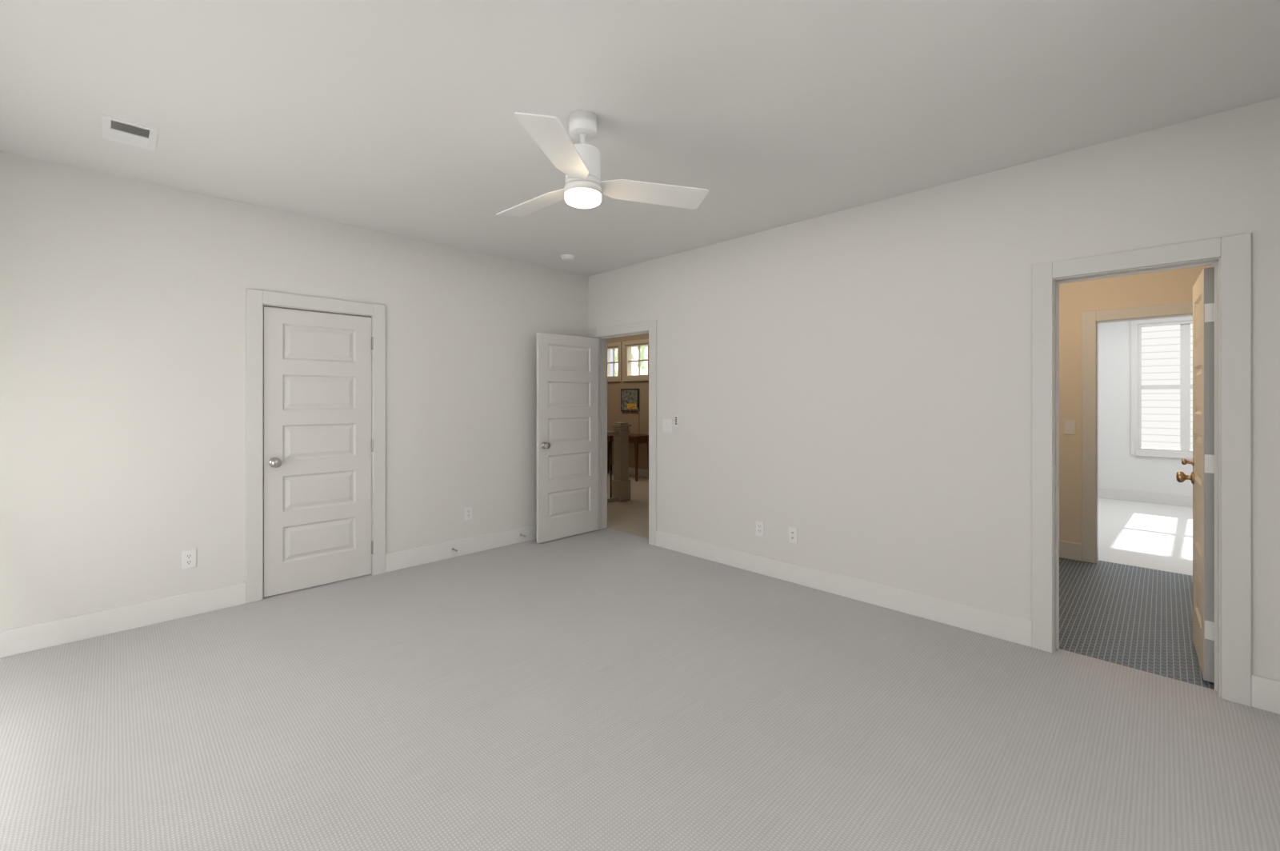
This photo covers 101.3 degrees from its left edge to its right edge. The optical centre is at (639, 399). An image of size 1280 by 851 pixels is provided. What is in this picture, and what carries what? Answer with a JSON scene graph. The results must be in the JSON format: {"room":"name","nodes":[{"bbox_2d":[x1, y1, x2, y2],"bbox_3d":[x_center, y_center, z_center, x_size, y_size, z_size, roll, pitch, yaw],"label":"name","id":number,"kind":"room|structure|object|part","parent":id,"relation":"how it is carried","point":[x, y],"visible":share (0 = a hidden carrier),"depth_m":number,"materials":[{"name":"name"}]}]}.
{"room":"empty bedroom","nodes":[
{"label":"empty bedroom","id":0,"kind":"room"},
{"bbox_2d":[0,150,587,631],"bbox_3d":[-2.232,0.026,4.151,0.120,2.740,4.840,0,0,45],"label":"wall","id":1,"kind":"structure","parent":0,"point":[122,390],"depth_m":3.37,"materials":[{"name":"white paint"}]},
{"bbox_2d":[181,549,195,569],"bbox_3d":[-2.906,1.031,3.383,0.011,0.116,0.072,0,0,45],"label":"electrical outlet","id":2,"kind":"object","parent":1,"relation":"attached to","point":[188,559],"visible":1,"depth_m":3.38,"materials":[{"name":"white plastic"}]},
{"bbox_2d":[0,524,536,658],"bbox_3d":[-2.191,1.323,4.097,0.016,0.145,4.582,0,0,45],"label":"baseboard","id":3,"kind":"structure","parent":1,"relation":"attached to","point":[34,637],"depth_m":3.30,"materials":[{"name":"white paint"}]},
{"bbox_2d":[245,288,385,603],"bbox_3d":[-2.399,0.320,3.936,0.189,2.153,0.906,0,0,45],"label":"door","id":4,"kind":"structure","parent":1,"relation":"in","point":[314,310],"depth_m":3.88,"materials":[{"name":"white paint"}]},
{"bbox_3d":[-2.559,0.446,3.691,0.070,0.070,0.070,0,0,45],"label":"knob","id":5,"kind":"part","parent":4,"relation":"part of","materials":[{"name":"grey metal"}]},
{"bbox_3d":[-2.364,0.369,3.911,0.105,2.030,0.718,0,0,45],"label":"closet door","id":6,"kind":"part","parent":4,"relation":"part of","materials":[{"name":"white wood"}]},
{"bbox_2d":[464,506,471,520],"bbox_3d":[-1.550,1.031,4.742,0.011,0.116,0.072,0,0,45],"label":"electrical outlet","id":7,"kind":"object","parent":1,"relation":"attached to","point":[467,513],"visible":1,"depth_m":4.74,"materials":[{"name":"white plastic"}]},
{"bbox_2d":[606,472,648,538],"bbox_3d":[-1.003,1.446,8.413,7.600,0.100,2.930,0,0,45],"label":"floor","id":8,"kind":"structure","parent":0,"point":[631,516],"depth_m":6.58,"materials":[{"name":"carpet"}]},
{"bbox_2d":[607,431,617,503],"bbox_3d":[-0.704,0.918,6.858,0.070,0.955,1.050,0,0,45],"label":"railing","id":9,"kind":"object","parent":8,"relation":"on","point":[610,434],"visible":0.15,"depth_m":7.16,"materials":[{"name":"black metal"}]},
{"bbox_2d":[611,422,631,501],"bbox_3d":[-0.263,0.859,7.300,0.200,1.075,0.200,0,0,45],"label":"newel post","id":10,"kind":"object","parent":8,"relation":"on","point":[621,486],"visible":0.83,"depth_m":7.24,"materials":[{"name":"brown wood"}]},
{"bbox_2d":[607,406,648,481],"bbox_3d":[-0.329,0.758,9.443,1.200,1.276,0.440,0,0,45],"label":"table","id":11,"kind":"object","parent":8,"relation":"on","point":[636,439],"visible":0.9,"depth_m":9.05,"materials":[{"name":"brown wood"}]},
{"bbox_2d":[628,406,643,435],"bbox_3d":[-0.083,0.373,9.254,0.306,0.506,0.120,0,0,45],"label":"lamp","id":12,"kind":"object","parent":11,"relation":"on","point":[638,434],"depth_m":9.18,"materials":[{"name":"beige metal"}]},
{"bbox_2d":[607,333,648,469],"bbox_3d":[0.074,-0.254,9.492,7.600,3.300,0.120,0,0,45],"label":"wall","id":13,"kind":"structure","parent":0,"point":[615,414],"depth_m":9.64,"materials":[{"name":"beige paint"}]},
{"bbox_2d":[607,341,621,382],"bbox_3d":[-0.511,-0.704,10.052,0.560,0.740,0.155,0,0,45],"label":"window","id":14,"kind":"structure","parent":13,"relation":"in","point":[614,346],"depth_m":9.98,"materials":[{"name":"beige wood"}]},
{"bbox_2d":[609,464,647,477],"bbox_3d":[0.026,1.323,9.444,7.600,0.145,0.016,0,0,45],"label":"baseboard","id":15,"kind":"structure","parent":13,"relation":"attached to","point":[642,473],"depth_m":9.48,"materials":[{"name":"white paint"}]},
{"bbox_2d":[620,388,639,411],"bbox_3d":[-0.185,0.016,9.643,0.460,0.420,0.030,0,0,45],"label":"picture frame","id":16,"kind":"object","parent":13,"relation":"attached to","point":[630,398],"visible":0.9,"depth_m":9.62,"materials":[{"name":"grey wood"}]},
{"bbox_2d":[615,339,648,381],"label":"window","id":17,"kind":"structure","parent":13,"relation":"in","point":[627,361],"depth_m":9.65,"materials":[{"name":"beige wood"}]},
{"bbox_2d":[0,528,1279,850],"bbox_3d":[-0.314,1.446,2.237,5.540,0.100,4.840,0,0,45],"label":"floor","id":18,"kind":"structure","parent":0,"point":[606,690],"depth_m":2.22,"materials":[{"name":"grey carpet"}]},
{"bbox_2d":[0,0,1279,275],"bbox_3d":[-0.314,-1.394,2.237,5.540,0.100,4.840,0,0,45],"label":"ceiling","id":19,"kind":"structure","parent":0,"point":[394,117],"depth_m":2.33,"materials":[{"name":"white paint"}]},
{"bbox_2d":[101,113,158,151],"bbox_3d":[-2.573,-1.339,2.650,0.310,0.010,0.197,0,0,45],"label":"ceiling vent","id":20,"kind":"object","parent":19,"relation":"in","point":[128,133],"visible":1,"depth_m":2.64,"materials":[{"name":"white plastic"}]},
{"bbox_2d":[560,254,575,261],"bbox_3d":[-0.677,-1.325,4.935,0.136,0.037,0.136,0,0,45],"label":"smoke detector","id":21,"kind":"object","parent":19,"relation":"attached to","point":[567,258],"visible":1,"depth_m":4.89,"materials":[{"name":"white plastic"}]},
{"bbox_2d":[496,109,708,216],"bbox_3d":[-0.330,-1.139,2.589,1.047,0.409,1.147,0,0,45],"label":"fan","id":22,"kind":"object","parent":19,"relation":"hanging from","point":[579,166],"visible":1,"depth_m":2.46,"materials":[{"name":"white plastic"}]},
{"bbox_3d":[-0.535,-1.024,2.736,0.549,0.042,0.182,0,0,45],"label":"blade","id":23,"kind":"part","parent":22,"relation":"part of","materials":[{"name":"white"}]},
{"bbox_3d":[-0.328,-1.024,2.139,0.409,0.042,0.513,0,0,45],"label":"blade","id":24,"kind":"part","parent":22,"relation":"part of","materials":[{"name":"white"}]},
{"bbox_2d":[564,187,601,208],"bbox_3d":[-0.271,-0.955,2.504,0.174,0.039,0.174,0,0,45],"label":"diffuser","id":25,"kind":"object","parent":22,"relation":"attached to","point":[582,198],"depth_m":2.45,"materials":[{"name":"white glass"}]},
{"bbox_3d":[0.081,-1.024,2.607,0.352,0.042,0.540,0,0,45],"label":"blade","id":26,"kind":"part","parent":22,"relation":"part of","materials":[{"name":"white"}]},
{"bbox_2d":[588,96,1279,680],"bbox_3d":[1.395,0.026,3.865,5.420,2.740,0.120,0,0,45],"label":"wall","id":27,"kind":"structure","parent":0,"point":[847,393],"depth_m":3.39,"materials":[{"name":"white paint"}]},
{"bbox_2d":[536,332,598,543],"bbox_3d":[-0.713,0.369,5.330,0.175,2.030,0.777,0,0,45],"label":"entry door","id":28,"kind":"structure","parent":27,"relation":"in","point":[567,436],"depth_m":5.29,"materials":[{"name":"white paint"}]},
{"bbox_3d":[-0.904,0.446,5.064,0.070,0.070,0.070,0,0,45],"label":"knob","id":29,"kind":"part","parent":28,"relation":"part of","materials":[{"name":"grey metal"}]},
{"bbox_2d":[591,320,656,545],"bbox_3d":[-0.135,0.320,5.393,0.961,2.153,0.156,0,0,45],"label":"door frame","id":30,"kind":"structure","parent":27,"relation":"attached to","point":[650,326],"depth_m":5.30,"materials":[{"name":"white paint"}]},
{"bbox_2d":[662,419,671,431],"bbox_3d":[0.256,0.246,4.910,0.118,0.118,0.011,0,0,45],"label":"light switch","id":31,"kind":"object","parent":27,"relation":"attached to","point":[666,425],"visible":1,"depth_m":4.91,"materials":[{"name":"white plastic"}]},
{"bbox_2d":[674,415,679,427],"bbox_3d":[0.336,0.201,4.824,0.050,0.105,0.018,0,0,45],"label":"switch","id":32,"kind":"object","parent":27,"relation":"attached to","point":[676,421],"visible":1,"depth_m":4.81,"materials":[{"name":"white plastic"}]},
{"bbox_2d":[756,520,763,536],"bbox_3d":[0.960,1.036,4.207,0.072,0.116,0.011,0,0,45],"label":"electrical outlet","id":33,"kind":"object","parent":27,"relation":"attached to","point":[759,528],"visible":1,"depth_m":4.20,"materials":[{"name":"white plastic"}]},
{"bbox_2d":[788,527,797,543],"bbox_3d":[1.163,1.036,4.000,0.072,0.116,0.017,0,0,45],"label":"outlet","id":34,"kind":"object","parent":27,"relation":"attached to","point":[793,535],"visible":1,"depth_m":4.00,"materials":[{"name":"white plastic"}]},
{"bbox_2d":[656,530,1279,714],"bbox_3d":[1.669,1.323,3.496,4.272,0.145,0.016,0,0,45],"label":"baseboard","id":35,"kind":"structure","parent":27,"relation":"attached to","point":[1265,694],"depth_m":3.50,"materials":[{"name":"white paint"}]},
{"bbox_2d":[1032,232,1251,706],"bbox_3d":[2.536,0.320,2.715,0.806,2.153,0.138,0,0,45],"label":"door frame","id":36,"kind":"structure","parent":27,"relation":"attached to","point":[1233,253],"depth_m":2.50,"materials":[{"name":"white paint"}]},
{"bbox_2d":[1176,267,1214,683],"bbox_3d":[2.993,0.369,2.790,0.180,2.030,0.612,0,0,43],"label":"door","id":37,"kind":"structure","parent":27,"relation":"in","point":[1201,478],"depth_m":2.59,"materials":[{"name":"beige paint"}]},
{"bbox_3d":[3.117,0.446,3.003,0.070,0.070,0.070,0,0,43],"label":"knob","id":38,"kind":"part","parent":37,"relation":"part of","materials":[{"name":"gold metal"}]},
{"bbox_2d":[1059,557,1214,689],"bbox_3d":[3.307,1.446,3.600,1.600,0.100,2.295,0,0,45],"label":"floor","id":39,"kind":"structure","parent":0,"point":[1139,618],"depth_m":3.37,"materials":[{"name":"grey tile"}]},
{"bbox_2d":[1059,264,1214,543],"bbox_3d":[4.075,0.026,4.370,1.840,2.740,0.120,0,0,45],"label":"wall","id":40,"kind":"structure","parent":0,"point":[1077,299],"depth_m":4.56,"materials":[{"name":"beige paint"}]},
{"bbox_2d":[1064,420,1075,434],"bbox_3d":[3.758,0.246,4.594,0.075,0.118,0.011,0,0,45],"label":"bathroom light switch","id":41,"kind":"object","parent":40,"relation":"attached to","point":[1069,427],"visible":1,"depth_m":4.59,"materials":[{"name":"white plastic"}]},
{"bbox_2d":[1059,540,1081,560],"bbox_3d":[4.027,1.323,4.322,1.600,0.145,0.016,0,0,45],"label":"baseboard","id":42,"kind":"structure","parent":40,"relation":"attached to","point":[1070,550],"depth_m":4.58,"materials":[{"name":"white paint"}]},
{"bbox_2d":[1081,301,1192,563],"bbox_3d":[4.139,0.320,4.293,0.796,2.153,0.138,0,0,45],"label":"door frame","id":43,"kind":"structure","parent":40,"relation":"attached to","point":[1090,319],"depth_m":4.48,"materials":[{"name":"white paint"}]},
{"bbox_2d":[1098,498,1192,575],"bbox_3d":[5.647,1.446,5.591,3.800,0.100,3.830,0,0,45],"label":"floor","id":44,"kind":"structure","parent":0,"point":[1158,537],"depth_m":5.38,"materials":[{"name":"white"}]},
{"bbox_2d":[1098,320,1192,495],"bbox_3d":[7.042,0.026,6.989,4.040,2.740,0.120,0,0,45],"label":"wall","id":45,"kind":"structure","parent":0,"point":[1120,467],"depth_m":7.28,"materials":[{"name":"white paint"}]},
{"bbox_2d":[1098,488,1192,507],"bbox_3d":[6.994,1.323,6.941,3.800,0.145,0.016,0,0,45],"label":"baseboard","id":46,"kind":"structure","parent":45,"relation":"attached to","point":[1186,501],"depth_m":7.08,"materials":[{"name":"white paint"}]},
{"bbox_2d":[1130,316,1192,458],"bbox_3d":[7.136,-0.164,6.871,1.040,1.860,0.155,0,0,45],"label":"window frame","id":47,"kind":"structure","parent":45,"relation":"in","point":[1185,386],"depth_m":7.00,"materials":[{"name":"white paint"}]},
{"label":"outside","id":48,"kind":"structure","parent":0,"visible":0},
{"bbox_2d":[1141,324,1192,449],"bbox_3d":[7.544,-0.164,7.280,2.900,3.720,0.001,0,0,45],"label":"window","id":49,"kind":"structure","parent":48,"point":[1160,366],"depth_m":7.43,"materials":[{"name":"clear glass"}]}
]}

